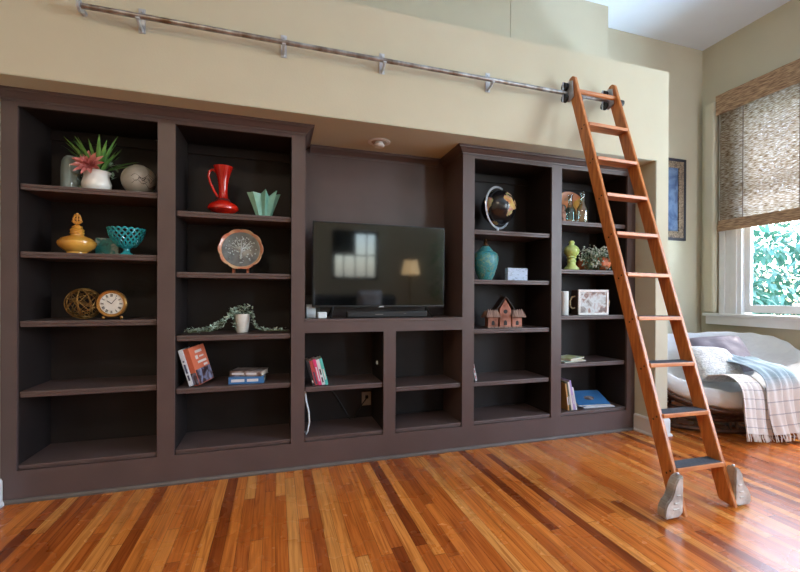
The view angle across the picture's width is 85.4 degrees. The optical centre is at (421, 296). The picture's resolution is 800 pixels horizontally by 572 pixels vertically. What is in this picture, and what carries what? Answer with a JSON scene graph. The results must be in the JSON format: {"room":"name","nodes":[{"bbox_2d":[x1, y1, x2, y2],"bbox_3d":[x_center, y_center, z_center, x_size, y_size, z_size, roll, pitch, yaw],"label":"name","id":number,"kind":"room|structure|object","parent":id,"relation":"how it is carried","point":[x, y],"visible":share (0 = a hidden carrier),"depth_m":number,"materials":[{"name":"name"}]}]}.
{"room":"living room","nodes":[
{"label":"living room","id":0,"kind":"room"},
{"bbox_2d":[0,0,668,408],"bbox_3d":[-1.057,-0.380,3.176,6.410,3.140,0.950,0,0,-19],"label":"wall","id":1,"kind":"structure","parent":0,"point":[43,39],"depth_m":2.85,"materials":[{"name":"beige paint"}]},
{"bbox_2d":[0,479,3,507],"bbox_3d":[-3.146,1.107,2.079,1.720,0.152,0.246,0,0,-19],"label":"baseboard","id":2,"kind":"structure","parent":1,"relation":"attached to","point":[1,481],"depth_m":2.45,"materials":[{"name":"white paint"}]},
{"bbox_2d":[0,73,655,416],"bbox_3d":[-0.266,0.009,3.296,4.566,2.366,0.667,0,0,-19],"label":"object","id":3,"kind":"structure","parent":1,"relation":"attached to","point":[328,131],"depth_m":3.22,"materials":[{"name":"brown paint"}]},
{"bbox_2d":[75,0,624,105],"bbox_3d":[-0.125,-1.574,2.924,3.660,0.140,0.114,0,0,-19],"label":"ladder rail","id":4,"kind":"object","parent":1,"relation":"attached to","point":[141,16],"visible":0.81,"depth_m":2.70,"materials":[{"name":"metal"}]},
{"bbox_2d":[368,138,389,148],"bbox_3d":[-0.320,-1.150,3.278,0.170,0.042,0.170,0,0,-19],"label":"recessed light","id":5,"kind":"object","parent":1,"relation":"attached to","point":[379,143],"visible":1,"depth_m":3.25,"materials":[{"name":"white paint"}]},
{"bbox_2d":[634,413,672,437],"bbox_3d":[1.920,1.124,4.151,0.196,0.152,0.960,0,0,-19],"label":"baseboard","id":6,"kind":"object","parent":1,"relation":"attached to","point":[641,423],"visible":0.4,"depth_m":3.78,"materials":[{"name":"white paint"}]},
{"bbox_2d":[0,401,799,571],"bbox_3d":[0.699,1.232,0.405,8.390,0.060,7.730,0,0,-19],"label":"floor","id":7,"kind":"structure","parent":0,"point":[584,503],"depth_m":2.31,"materials":[{"name":"brown wood"}]},
{"bbox_2d":[0,85,314,505],"bbox_3d":[-1.627,0.005,2.906,1.732,2.365,0.473,0,0,-19],"label":"bookcase","id":8,"kind":"object","parent":7,"relation":"on","point":[89,406],"visible":0.99,"depth_m":2.89,"materials":[{"name":"brown paint"}]},
{"bbox_2d":[60,155,80,186],"bbox_3d":[-2.211,-0.770,2.731,0.103,0.226,0.101,0,0,-19],"label":"glass vase","id":9,"kind":"object","parent":8,"relation":"on","point":[67,178],"visible":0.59,"depth_m":2.69,"materials":[{"name":"grey glass"}]},
{"bbox_2d":[56,213,96,252],"bbox_3d":[-2.139,-0.392,2.692,0.201,0.258,0.201,0,0,-19],"label":"lidded jar","id":10,"kind":"object","parent":8,"relation":"on","point":[76,242],"visible":0.94,"depth_m":2.65,"materials":[{"name":"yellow ceramic"}]},
{"bbox_2d":[64,288,99,318],"bbox_3d":[-2.119,0.043,2.722,0.185,0.193,0.190,0,0,-19],"label":"orb","id":11,"kind":"object","parent":8,"relation":"on","point":[87,291],"visible":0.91,"depth_m":2.69,"materials":[{"name":"brown wicker"}]},
{"bbox_2d":[63,135,138,189],"bbox_3d":[-2.078,-0.842,2.744,0.430,0.370,0.369,0,0,31],"label":"potted plant","id":12,"kind":"object","parent":8,"relation":"on","point":[93,166],"visible":0.92,"depth_m":2.68,"materials":[{"name":"green plant"}]},
{"bbox_2d":[95,238,120,253],"bbox_3d":[-2.051,-0.321,2.838,0.130,0.118,0.044,0,0,-19],"label":"box","id":13,"kind":"object","parent":8,"relation":"on","point":[104,245],"visible":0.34,"depth_m":2.82,"materials":[{"name":"teal ceramic"}]},
{"bbox_2d":[96,290,127,318],"bbox_3d":[-1.946,0.050,2.732,0.172,0.184,0.050,0,0,-13],"label":"clock","id":14,"kind":"object","parent":8,"relation":"on","point":[110,303],"visible":1,"depth_m":2.71,"materials":[{"name":"gold metal"}]},
{"bbox_2d":[106,226,145,254],"bbox_3d":[-1.883,-0.349,2.768,0.211,0.175,0.214,0,0,32],"label":"bowl","id":15,"kind":"object","parent":8,"relation":"on","point":[133,244],"visible":0.95,"depth_m":2.72,"materials":[{"name":"teal ceramic"}]},
{"bbox_2d":[120,165,156,191],"bbox_3d":[-1.834,-0.752,2.814,0.199,0.193,0.200,0,0,-19],"label":"round vase","id":16,"kind":"object","parent":8,"relation":"on","point":[140,178],"visible":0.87,"depth_m":2.75,"materials":[{"name":"beige ceramic"}]},
{"bbox_2d":[178,346,193,386],"bbox_3d":[-1.547,0.463,2.890,0.092,0.248,0.161,0,0,-11],"label":"book","id":17,"kind":"object","parent":8,"relation":"on","point":[181,353],"visible":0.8,"depth_m":2.82,"materials":[{"name":"white paper"}]},
{"bbox_2d":[182,361,189,380],"bbox_3d":[-1.528,0.484,2.817,0.011,0.135,0.001,-16,5,-10],"label":"print","id":18,"kind":"object","parent":17,"relation":"attached to","point":[188,377],"depth_m":2.82},
{"bbox_2d":[183,343,213,385],"bbox_3d":[-1.492,0.453,2.906,0.099,0.268,0.190,0,0,7],"label":"book","id":19,"kind":"object","parent":8,"relation":"on","point":[196,357],"visible":1,"depth_m":2.87,"materials":[{"name":"orange paper"}]},
{"bbox_2d":[194,348,207,364],"bbox_3d":[-1.483,0.409,2.911,0.002,0.114,0.100,-14,5,8],"label":"print","id":20,"kind":"object","parent":19,"relation":"on","point":[198,350],"depth_m":2.91},
{"bbox_2d":[190,364,213,385],"bbox_3d":[-1.473,0.524,2.911,0.039,0.096,0.160,-14,5,8],"label":"picture","id":21,"kind":"object","parent":19,"relation":"attached to","point":[201,373],"depth_m":2.87},
{"bbox_2d":[207,164,238,213],"bbox_3d":[-1.368,-0.723,2.992,0.201,0.346,0.201,0,0,-27],"label":"jug","id":22,"kind":"object","parent":8,"relation":"on","point":[222,204],"visible":0.91,"depth_m":2.95,"materials":[{"name":"red ceramic"}]},
{"bbox_2d":[184,304,286,332],"bbox_3d":[-1.262,0.149,2.993,0.648,0.203,0.252,0,0,-19],"label":"trailing plant","id":23,"kind":"object","parent":8,"relation":"on","point":[242,321],"visible":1,"depth_m":3.00,"materials":[{"name":"green plant"}]},
{"bbox_2d":[228,375,265,384],"bbox_3d":[-1.201,0.566,2.998,0.225,0.046,0.153,0,0,-15],"label":"book","id":24,"kind":"object","parent":8,"relation":"on","point":[239,379],"visible":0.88,"depth_m":2.93,"materials":[{"name":"blue paper"}]},
{"bbox_2d":[231,379,257,381],"bbox_3d":[-1.191,0.566,2.922,0.171,0.018,0.001,0,0,-15],"label":"print","id":25,"kind":"object","parent":24,"relation":"on","point":[232,380],"depth_m":2.92},
{"bbox_2d":[229,367,267,376],"bbox_3d":[-1.196,0.524,3.015,0.215,0.036,0.153,0,0,-3],"label":"book","id":26,"kind":"object","parent":24,"relation":"on","point":[257,371],"visible":1,"depth_m":2.94,"materials":[{"name":"grey paper"}]},
{"bbox_2d":[232,373,255,374],"bbox_3d":[-1.202,0.524,2.939,0.163,0.014,0.001,0,0,-2],"label":"print","id":27,"kind":"object","parent":26,"relation":"on","point":[232,373],"depth_m":2.94},
{"bbox_2d":[247,189,280,215],"bbox_3d":[-1.104,-0.645,3.038,0.212,0.192,0.167,0,0,-6],"label":"vase","id":28,"kind":"object","parent":8,"relation":"on","point":[263,204],"visible":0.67,"depth_m":3.00,"materials":[{"name":"green ceramic"}]},
{"bbox_3d":[-1.247,-0.217,2.997,0.104,0.120,0.099,0,0,-19],"label":"plate stand","id":29,"kind":"object","parent":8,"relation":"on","visible":0},
{"bbox_2d":[218,229,263,268],"bbox_3d":[-1.247,-0.330,2.997,0.294,0.280,0.073,0,0,-19],"label":"decorative plate","id":30,"kind":"object","parent":29,"relation":"on","point":[238,248],"visible":1,"depth_m":3.00,"materials":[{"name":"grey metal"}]},
{"bbox_2d":[304,144,462,469],"bbox_3d":[-0.304,0.009,3.370,1.187,2.365,0.432,0,0,-19],"label":"media cabinet","id":31,"kind":"object","parent":7,"relation":"on","point":[406,385],"visible":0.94,"depth_m":3.44,"materials":[{"name":"brown paint"}]},
{"bbox_2d":[304,392,309,433],"bbox_3d":[-0.818,0.826,3.084,0.068,0.302,0.030,0,0,44],"label":"cable","id":32,"kind":"object","parent":31,"relation":"on","point":[305,392],"visible":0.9,"depth_m":3.07,"materials":[{"name":"plastic"}]},
{"bbox_2d":[305,358,314,385],"bbox_3d":[-0.803,0.538,3.121,0.062,0.184,0.142,0,0,-19],"label":"book","id":33,"kind":"object","parent":31,"relation":"on","point":[306,359],"visible":0.97,"depth_m":3.06,"materials":[{"name":"black paper"}]},
{"bbox_2d":[306,304,315,317],"bbox_3d":[-0.823,0.107,3.224,0.068,0.098,0.060,0,0,-19],"label":"router","id":34,"kind":"object","parent":31,"relation":"on","point":[310,311],"visible":0.8,"depth_m":3.19,"materials":[{"name":"white plastic"}]},
{"bbox_2d":[305,295,319,316],"bbox_3d":[-0.829,0.073,3.301,0.110,0.165,0.024,0,0,-19],"label":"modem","id":35,"kind":"object","parent":31,"relation":"on","point":[308,298],"visible":0.36,"depth_m":3.28,"materials":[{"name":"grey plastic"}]},
{"bbox_2d":[308,358,318,385],"bbox_3d":[-0.781,0.540,3.128,0.066,0.180,0.142,0,0,-19],"label":"book","id":36,"kind":"object","parent":31,"relation":"on","point":[310,359],"visible":0.91,"depth_m":3.06,"materials":[{"name":"red paper"}]},
{"bbox_2d":[311,356,321,384],"bbox_3d":[-0.759,0.536,3.135,0.065,0.189,0.142,0,0,-19],"label":"book","id":37,"kind":"object","parent":31,"relation":"on","point":[312,358],"visible":0.9,"depth_m":3.07,"materials":[{"name":"pink paper"}]},
{"bbox_2d":[314,357,324,384],"bbox_3d":[-0.737,0.536,3.143,0.066,0.187,0.142,0,0,-19],"label":"book","id":38,"kind":"object","parent":31,"relation":"on","point":[316,358],"visible":0.92,"depth_m":3.08,"materials":[{"name":"white paper"}]},
{"bbox_2d":[317,312,326,317],"bbox_3d":[-0.719,0.134,3.138,0.064,0.045,0.056,0,0,-19],"label":"power adapter","id":39,"kind":"object","parent":31,"relation":"on","point":[319,314],"visible":0.97,"depth_m":3.11,"materials":[{"name":"white plastic"}]},
{"bbox_2d":[317,356,327,384],"bbox_3d":[-0.716,0.533,3.150,0.066,0.194,0.142,0,0,-19],"label":"book","id":40,"kind":"object","parent":31,"relation":"on","point":[319,357],"visible":0.88,"depth_m":3.08,"materials":[{"name":"teal paper"}]},
{"bbox_2d":[331,390,349,418],"bbox_3d":[-0.666,0.822,3.441,0.211,0.308,0.040,0,0,-6],"label":"cable","id":41,"kind":"object","parent":31,"relation":"on","point":[331,390],"visible":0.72,"depth_m":3.45,"materials":[{"name":"plastic"}]},
{"bbox_2d":[304,416,382,440],"bbox_3d":[-0.607,0.993,3.276,0.558,0.028,0.389,0,0,-19],"label":"shelf","id":42,"kind":"object","parent":31,"relation":"attached to","point":[332,428],"depth_m":3.22,"materials":[{"name":"brown paint"}]},
{"bbox_2d":[305,374,382,391],"bbox_3d":[-0.607,0.649,3.280,0.558,0.036,0.379,0,0,-19],"label":"shelf","id":43,"kind":"object","parent":31,"relation":"attached to","point":[335,381],"depth_m":3.19,"materials":[{"name":"brown paint"}]},
{"bbox_2d":[354,392,370,417],"bbox_3d":[-0.474,0.877,3.508,0.142,0.202,0.038,0,0,-19],"label":"wall outlet","id":44,"kind":"object","parent":31,"relation":"on","point":[366,396],"visible":1,"depth_m":3.52,"materials":[{"name":"beige plastic"}]},
{"bbox_2d":[312,220,444,317],"bbox_3d":[-0.306,-0.198,3.315,1.030,0.706,0.170,0,1,-19],"label":"television","id":45,"kind":"object","parent":31,"relation":"on","point":[354,264],"visible":0.95,"depth_m":3.28,"materials":[{"name":"black plastic"}]},
{"bbox_2d":[346,310,426,317],"bbox_3d":[-0.259,0.133,3.291,0.620,0.050,0.072,0,0,-19],"label":"soundbar","id":46,"kind":"object","parent":31,"relation":"on","point":[416,313],"visible":0.99,"depth_m":3.25,"materials":[{"name":"black plastic"}]},
{"bbox_2d":[348,312,425,316],"bbox_3d":[-0.248,0.133,3.259,0.600,0.034,0.002,0,0,-19],"label":"grille","id":47,"kind":"object","parent":46,"relation":"attached to","point":[350,314],"depth_m":3.25,"materials":[{"name":"black fabric"}]},
{"bbox_2d":[395,410,460,431],"bbox_3d":[-0.001,0.995,3.479,0.534,0.028,0.389,0,0,-19],"label":"shelf","id":48,"kind":"object","parent":31,"relation":"attached to","point":[405,420],"depth_m":3.41,"materials":[{"name":"brown paint"}]},
{"bbox_2d":[396,375,460,391],"bbox_3d":[-0.001,0.691,3.483,0.534,0.036,0.379,0,0,-19],"label":"shelf","id":49,"kind":"object","parent":31,"relation":"attached to","point":[403,382],"depth_m":3.40,"materials":[{"name":"brown paint"}]},
{"bbox_2d":[439,143,640,450],"bbox_3d":[1.042,0.014,3.799,1.754,2.365,0.473,0,0,-19],"label":"bookcase","id":50,"kind":"object","parent":7,"relation":"on","point":[515,397],"visible":0.88,"depth_m":3.79,"materials":[{"name":"brown paint"}]},
{"bbox_2d":[474,238,497,279],"bbox_3d":[0.528,-0.307,3.554,0.207,0.342,0.207,0,0,-19],"label":"ginger jar","id":51,"kind":"object","parent":50,"relation":"on","point":[485,259],"visible":0.94,"depth_m":3.48,"materials":[{"name":"teal ceramic"}]},
{"bbox_2d":[481,186,515,230],"bbox_3d":[0.651,-0.731,3.648,0.292,0.398,0.292,0,0,2],"label":"globe","id":52,"kind":"object","parent":50,"relation":"on","point":[498,207],"visible":0.97,"depth_m":3.54,"materials":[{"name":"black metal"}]},
{"bbox_2d":[481,295,525,327],"bbox_3d":[0.689,0.122,3.631,0.348,0.273,0.153,0,0,-10],"label":"birdhouse","id":53,"kind":"object","parent":50,"relation":"on","point":[501,315],"visible":1,"depth_m":3.58,"materials":[{"name":"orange wood"}]},
{"bbox_2d":[505,268,527,279],"bbox_3d":[0.803,-0.187,3.657,0.196,0.104,0.044,0,0,-22],"label":"block","id":54,"kind":"object","parent":50,"relation":"on","point":[510,273],"visible":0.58,"depth_m":3.63,"materials":[{"name":"white stone"}]},
{"bbox_2d":[562,205,565,220],"bbox_3d":[1.252,-0.728,3.837,0.066,0.160,0.068,0,0,-19],"label":"figurine","id":55,"kind":"object","parent":50,"relation":"on","point":[563,207],"visible":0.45,"depth_m":3.81,"materials":[{"name":"pink ceramic"}]},
{"bbox_2d":[561,291,568,314],"bbox_3d":[1.257,0.053,3.810,0.076,0.218,0.076,0,0,-19],"label":"candle","id":56,"kind":"object","parent":50,"relation":"on","point":[564,294],"visible":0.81,"depth_m":3.78,"materials":[{"name":"white wax"}]},
{"bbox_2d":[561,382,568,410],"bbox_3d":[1.231,0.868,3.829,0.046,0.234,0.192,0,0,-19],"label":"book","id":57,"kind":"object","parent":50,"relation":"on","point":[564,395],"visible":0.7,"depth_m":3.76,"materials":[{"name":"brown paper"}]},
{"bbox_2d":[561,381,570,409],"bbox_3d":[1.246,0.863,3.834,0.052,0.244,0.192,0,0,-19],"label":"book","id":58,"kind":"object","parent":50,"relation":"on","point":[561,381],"visible":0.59,"depth_m":3.75,"materials":[{"name":"paper"}]},
{"bbox_2d":[561,379,572,409],"bbox_3d":[1.263,0.861,3.840,0.061,0.249,0.192,0,0,-19],"label":"book","id":59,"kind":"object","parent":50,"relation":"on","point":[570,396],"visible":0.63,"depth_m":3.75,"materials":[{"name":"paper"}]},
{"bbox_2d":[561,378,574,409],"bbox_3d":[1.280,0.855,3.846,0.065,0.260,0.192,0,0,-19],"label":"book","id":60,"kind":"object","parent":50,"relation":"on","point":[561,378],"visible":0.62,"depth_m":3.76,"materials":[{"name":"purple paper"}]},
{"bbox_2d":[563,240,579,269],"bbox_3d":[1.322,-0.364,3.809,0.133,0.262,0.133,0,0,8],"label":"finial","id":61,"kind":"object","parent":50,"relation":"on","point":[571,251],"visible":0.91,"depth_m":3.77,"materials":[{"name":"green ceramic"}]},
{"bbox_2d":[561,360,585,362],"bbox_3d":[1.297,0.566,3.867,0.272,0.010,0.202,0,0,-31],"label":"magazine","id":62,"kind":"object","parent":50,"relation":"on","point":[584,360],"visible":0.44,"depth_m":3.75,"materials":[{"name":"white paper"}]},
{"bbox_3d":[1.288,0.556,3.869,0.252,0.010,0.192,0,0,-11],"label":"magazine","id":63,"kind":"object","parent":62,"relation":"on","visible":0},
{"bbox_2d":[561,355,583,360],"bbox_3d":[1.315,0.543,3.862,0.242,0.014,0.172,0,0,-43],"label":"magazine","id":64,"kind":"object","parent":63,"relation":"on","point":[563,357],"visible":0.8,"depth_m":3.82,"materials":[{"name":"green paper"}]},
{"bbox_2d":[562,192,585,221],"bbox_3d":[1.402,-0.824,4.061,0.304,0.341,0.091,0,0,-12],"label":"plate","id":65,"kind":"object","parent":50,"relation":"on","point":[572,198],"visible":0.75,"depth_m":4.08,"materials":[{"name":"ceramic"}]},
{"bbox_2d":[572,387,576,409],"bbox_3d":[1.303,0.886,3.853,0.055,0.198,0.192,0,0,-19],"label":"book","id":66,"kind":"object","parent":50,"relation":"on","point":[572,387],"visible":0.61,"depth_m":3.76,"materials":[{"name":"white paper"}]},
{"bbox_2d":[576,256,588,269],"bbox_3d":[1.483,-0.302,3.979,0.133,0.136,0.134,0,0,-19],"label":"pumpkin","id":67,"kind":"object","parent":50,"relation":"on","point":[579,263],"visible":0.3,"depth_m":3.93,"materials":[{"name":"orange plant"}]},
{"bbox_2d":[569,290,609,314],"bbox_3d":[1.517,0.051,3.903,0.410,0.224,0.128,0,0,-13],"label":"box","id":68,"kind":"object","parent":50,"relation":"on","point":[581,302],"visible":1,"depth_m":3.85,"materials":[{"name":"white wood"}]},
{"bbox_2d":[580,292,605,312],"bbox_3d":[1.528,0.051,3.851,0.264,0.186,0.006,0,0,-12],"label":"picture","id":69,"kind":"object","parent":68,"relation":"attached to","point":[590,302],"depth_m":3.85},
{"bbox_2d":[578,244,611,270],"bbox_3d":[1.590,-0.349,3.917,0.394,0.223,0.219,0,0,-21],"label":"flower spray","id":70,"kind":"object","parent":50,"relation":"on","point":[598,252],"visible":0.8,"depth_m":3.86,"materials":[{"name":"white plant"}]},
{"bbox_2d":[582,404,614,407],"bbox_3d":[1.563,0.981,3.965,0.310,0.011,0.225,0,0,-13],"label":"papers","id":71,"kind":"object","parent":50,"relation":"on","point":[610,405],"visible":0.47,"depth_m":3.86,"materials":[{"name":"white paper"}]},
{"bbox_2d":[574,390,609,406],"bbox_3d":[1.526,0.927,3.955,0.310,0.096,0.202,0,0,-11],"label":"binder","id":72,"kind":"object","parent":71,"relation":"on","point":[583,398],"visible":0.85,"depth_m":3.93,"materials":[{"name":"blue plastic"}]},
{"bbox_2d":[594,255,610,269],"bbox_3d":[1.637,-0.315,3.936,0.161,0.162,0.162,0,0,-19],"label":"pumpkin","id":73,"kind":"object","parent":50,"relation":"on","point":[606,262],"visible":0.44,"depth_m":3.87,"materials":[{"name":"orange plant"}]},
{"bbox_2d":[561,76,750,518],"bbox_3d":[1.438,-0.233,2.892,0.683,2.881,1.075,1,0,-19],"label":"ladder","id":74,"kind":"object","parent":7,"relation":"on","point":[730,486],"visible":1,"depth_m":2.75,"materials":[{"name":"brown wood"}]},
{"bbox_2d":[667,331,799,433],"bbox_3d":[2.806,0.786,4.194,1.584,0.833,1.097,0,0,1],"label":"daybed","id":75,"kind":"object","parent":7,"relation":"on","point":[724,399],"visible":0.37,"depth_m":4.00,"materials":[{"name":"beige fabric"}]},
{"bbox_2d":[691,346,743,381],"bbox_3d":[2.736,0.630,4.045,0.484,0.320,0.304,0,0,-12],"label":"fuzzy pillow","id":76,"kind":"object","parent":75,"relation":"on","point":[709,360],"visible":0.75,"depth_m":3.95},
{"bbox_2d":[689,335,753,371],"bbox_3d":[3.011,0.580,4.358,0.551,0.363,0.328,0,0,4],"label":"pillow","id":77,"kind":"object","parent":75,"relation":"on","point":[733,344],"visible":0.35,"depth_m":4.36,"materials":[{"name":"grey fabric"}]},
{"bbox_2d":[707,374,774,442],"bbox_3d":[2.719,0.931,3.702,0.319,0.538,0.383,0,0,-19],"label":"striped throw","id":78,"kind":"object","parent":75,"relation":"on","point":[756,413],"visible":1,"depth_m":3.57,"materials":[{"name":"white fabric"}]},
{"bbox_2d":[726,354,799,442],"bbox_3d":[3.010,0.847,3.982,0.474,0.687,0.907,0,0,-14],"label":"throw","id":79,"kind":"object","parent":75,"relation":"on","point":[782,384],"visible":0.84,"depth_m":3.63,"materials":[{"name":"white fabric"}]},
{"bbox_2d":[341,0,607,58],"bbox_3d":[-1.179,-2.442,3.482,6.360,0.980,0.280,0,0,-19],"label":"wall","id":80,"kind":"structure","parent":0,"point":[581,26],"depth_m":4.06,"materials":[{"name":"beige paint"}]},
{"bbox_2d":[608,28,702,333],"bbox_3d":[-0.476,-0.869,3.933,8.390,4.120,0.120,0,0,-19],"label":"wall","id":81,"kind":"structure","parent":0,"point":[683,64],"depth_m":5.06,"materials":[{"name":"beige paint"}]},
{"bbox_2d":[668,157,685,240],"bbox_3d":[2.745,-1.118,4.931,0.690,0.940,0.030,0,0,-19],"label":"framed picture","id":82,"kind":"object","parent":81,"relation":"attached to","point":[676,167],"visible":0.48,"depth_m":5.00},
{"bbox_2d":[586,0,790,50],"bbox_3d":[0.716,-2.948,0.397,8.390,0.060,7.730,0,0,-19],"label":"ceiling","id":83,"kind":"structure","parent":0,"point":[695,24],"depth_m":4.51,"materials":[{"name":"white paint"}]},
{"bbox_2d":[701,0,799,349],"bbox_3d":[4.571,-0.845,1.695,0.160,4.120,7.330,0,0,-19],"label":"wall","id":84,"kind":"structure","parent":0,"point":[770,42],"depth_m":4.62,"materials":[{"name":"beige paint"}]},
{"bbox_2d":[703,102,718,312],"bbox_3d":[3.338,-1.018,4.994,0.084,2.415,0.140,0,0,-19],"label":"trim","id":85,"kind":"structure","parent":84,"relation":"attached to","point":[711,121],"depth_m":4.95,"materials":[{"name":"beige paint"}]},
{"bbox_2d":[702,161,799,329],"bbox_3d":[3.705,-0.943,4.094,0.240,2.520,2.050,0,0,-19],"label":"window","id":86,"kind":"structure","parent":84,"relation":"in","point":[736,306],"depth_m":4.70,"materials":[{"name":"white paint"}]},
{"bbox_2d":[716,59,799,231],"bbox_3d":[3.602,-1.491,4.118,0.063,1.535,1.645,0,0,-19],"label":"bamboo blind","id":87,"kind":"object","parent":86,"relation":"attached to","point":[759,171],"visible":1,"depth_m":4.45,"materials":[{"name":"beige wicker"}]},
{"label":"outside","id":88,"kind":"structure","parent":0,"visible":0},
{"bbox_3d":[15.699,2.098,8.525,24.800,0.100,50.000,0,0,-19],"label":"ground","id":89,"kind":"structure","parent":88,"visible":0},
{"bbox_2d":[752,225,799,314],"bbox_3d":[5.797,0.429,8.850,3.156,4.137,3.090,0,0,-13],"label":"tree","id":90,"kind":"object","parent":89,"relation":"on","point":[760,293],"visible":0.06,"depth_m":8.06,"materials":[{"name":"green plant"}]},
{"bbox_2d":[753,222,799,315],"bbox_3d":[10.503,-0.380,14.129,5.935,6.178,5.394,0,0,-19],"label":"tree","id":91,"kind":"object","parent":89,"relation":"on","point":[788,223],"visible":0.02,"depth_m":13.49,"materials":[{"name":"green plant"}]},
{"bbox_2d":[755,220,799,315],"bbox_3d":[9.004,-0.018,8.870,3.770,4.760,4.150,0,0,-12],"label":"tree","id":92,"kind":"object","parent":89,"relation":"on","point":[792,250],"visible":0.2,"depth_m":9.40,"materials":[{"name":"green plant"}]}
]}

